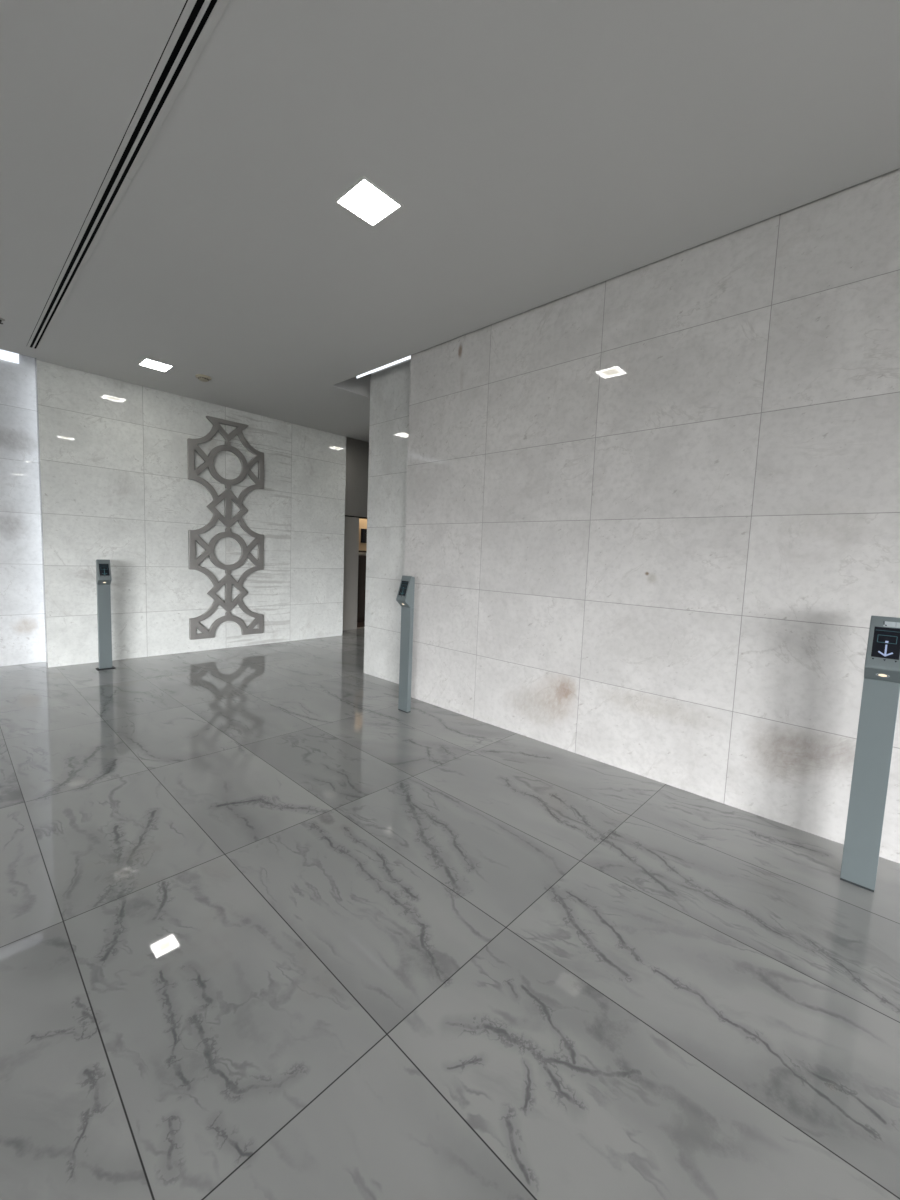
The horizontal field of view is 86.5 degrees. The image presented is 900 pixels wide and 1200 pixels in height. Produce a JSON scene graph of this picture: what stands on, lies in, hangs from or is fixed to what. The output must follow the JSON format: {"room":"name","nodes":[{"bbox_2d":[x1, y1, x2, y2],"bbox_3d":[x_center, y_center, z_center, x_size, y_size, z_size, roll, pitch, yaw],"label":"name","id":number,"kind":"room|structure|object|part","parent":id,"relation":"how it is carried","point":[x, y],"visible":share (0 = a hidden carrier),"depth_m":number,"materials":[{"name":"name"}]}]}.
{"room":"lobby","nodes":[
{"label":"lobby","id":0,"kind":"room"},
{"bbox_2d":[0,354,45,666],"bbox_3d":[-9.382,-0.973,0.809,0.200,3.950,13.405,7,7,43],"label":"wall","id":1,"kind":"structure","parent":0,"point":[22,624],"depth_m":5.45,"materials":[{"name":"stone"}]},
{"bbox_2d":[35,358,345,667],"bbox_3d":[-3.299,-1.283,6.869,0.357,3.950,3.980,7,7,43],"label":"wall","id":2,"kind":"structure","parent":0,"point":[115,486],"depth_m":6.21,"materials":[{"name":"stone"}]},
{"bbox_2d":[187,416,263,639],"bbox_3d":[-3.146,-0.983,6.768,0.057,3.023,1.028,7,7,43],"label":"wall sculpture","id":3,"kind":"object","parent":2,"relation":"attached to","point":[227,520],"visible":1,"depth_m":6.72,"materials":[{"name":"grey metal"}]},
{"bbox_2d":[364,360,410,683],"bbox_3d":[-0.213,-0.824,5.719,1.036,3.488,1.144,7,7,43],"label":"wall pillar","id":4,"kind":"structure","parent":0,"point":[389,388],"depth_m":5.41,"materials":[{"name":"stone"}]},
{"bbox_2d":[371,358,410,374],"bbox_3d":[-0.133,-2.789,5.540,1.032,0.462,1.140,7,7,43],"label":"wall","id":5,"kind":"structure","parent":0,"point":[407,360],"depth_m":5.24,"materials":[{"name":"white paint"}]},
{"bbox_2d":[0,628,899,1199],"bbox_3d":[-0.145,1.772,-2.861,22.400,0.120,20.900,7,7,43],"label":"floor","id":6,"kind":"structure","parent":0,"point":[272,927],"depth_m":1.73,"materials":[{"name":"grey stone"}]},
{"bbox_2d":[96,559,114,669],"bbox_3d":[-3.952,0.170,5.470,0.138,1.261,0.172,7,7,43],"label":"post","id":7,"kind":"object","parent":6,"relation":"on","point":[103,569],"visible":1,"depth_m":5.46,"materials":[{"name":"metal"}]},
{"bbox_3d":[-3.990,0.790,5.539,0.102,0.010,0.172,7,7,43],"label":"plate","id":8,"kind":"part","parent":7,"relation":"part of","materials":[{"name":"metal"}]},
{"bbox_2d":[343,437,368,629],"bbox_3d":[-1.287,-1.479,9.913,0.780,3.948,3.219,7,7,43],"label":"doorway","id":9,"kind":"object","parent":6,"relation":"on","point":[357,451],"visible":0.26,"depth_m":8.90,"materials":[{"name":"silver metal"}]},
{"bbox_3d":[-1.016,-2.508,9.603,0.150,1.823,3.219,7,7,43],"label":"header panel","id":10,"kind":"part","parent":9,"relation":"part of","materials":[{"name":"silver metal"}]},
{"bbox_3d":[-1.630,-0.260,9.833,0.610,1.490,1.500,7,7,43],"label":"car panel","id":11,"kind":"part","parent":9,"relation":"part of","materials":[{"name":"black metal"}]},
{"bbox_2d":[396,575,414,712],"bbox_3d":[-0.423,0.409,4.377,0.125,1.261,0.108,7,7,43],"label":"post","id":12,"kind":"object","parent":6,"relation":"on","point":[405,596],"visible":1,"depth_m":4.37,"materials":[{"name":"metal"}]},
{"bbox_2d":[840,615,899,891],"bbox_3d":[1.909,0.703,2.158,0.125,1.261,0.108,7,7,43],"label":"post","id":13,"kind":"object","parent":6,"relation":"on","point":[881,684],"visible":1,"depth_m":2.16,"materials":[{"name":"metal"}]},
{"bbox_3d":[1.906,1.324,2.238,0.121,0.010,0.043,7,7,43],"label":"plate","id":14,"kind":"part","parent":13,"relation":"part of","materials":[{"name":"metal"}]},
{"bbox_2d":[0,0,899,441],"bbox_3d":[0.732,-1.849,-3.880,19.994,0.560,20.500,7,7,43],"label":"ceiling","id":15,"kind":"structure","parent":0,"point":[535,153],"depth_m":2.34,"materials":[{"name":"white paint"}]},
{"bbox_2d":[0,349,18,363],"bbox_3d":[-5.442,-2.652,4.628,0.033,0.112,1.890,7,7,43],"label":"lamp","id":16,"kind":"object","parent":15,"relation":"attached to","point":[4,355],"visible":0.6,"depth_m":5.25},
{"bbox_2d":[27,0,229,349],"bbox_3d":[-0.372,-2.132,1.244,10.620,0.112,0.102,7,7,43],"label":"ceiling vent","id":17,"kind":"object","parent":15,"relation":"in","point":[190,29],"visible":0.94,"depth_m":2.27,"materials":[{"name":"grey metal"}]},
{"bbox_2d":[137,358,173,371],"bbox_3d":[-3.194,-2.552,5.191,0.276,0.016,0.276,7,7,43],"label":"recessed light","id":18,"kind":"object","parent":15,"relation":"in","point":[145,362],"visible":1,"depth_m":5.20,"materials":[{"name":"white plastic"}]},
{"bbox_2d":[195,374,210,381],"bbox_3d":[-2.830,-2.539,5.487,0.168,0.044,0.168,7,7,43],"label":"smoke detector","id":19,"kind":"object","parent":15,"relation":"attached to","point":[204,378],"visible":1,"depth_m":5.45,"materials":[{"name":"beige plastic"}]},
{"bbox_2d":[334,176,403,227],"bbox_3d":[-0.452,-2.214,2.663,0.276,0.016,0.276,7,7,43],"label":"recessed light","id":20,"kind":"object","parent":15,"relation":"in","point":[364,199],"visible":1,"depth_m":2.66,"materials":[{"name":"white plastic"}]},
{"bbox_2d":[357,355,410,377],"bbox_3d":[-0.668,-2.589,5.264,1.200,0.025,0.009,7,7,43],"label":"lamp","id":21,"kind":"object","parent":15,"relation":"attached to","point":[408,357],"visible":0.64,"depth_m":5.31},
{"bbox_2d":[404,168,899,863],"bbox_3d":[5.760,-0.235,-0.713,16.690,3.950,0.372,7,7,43],"label":"wall","id":22,"kind":"structure","parent":0,"point":[652,531],"depth_m":3.03,"materials":[{"name":"stone"}]}
]}

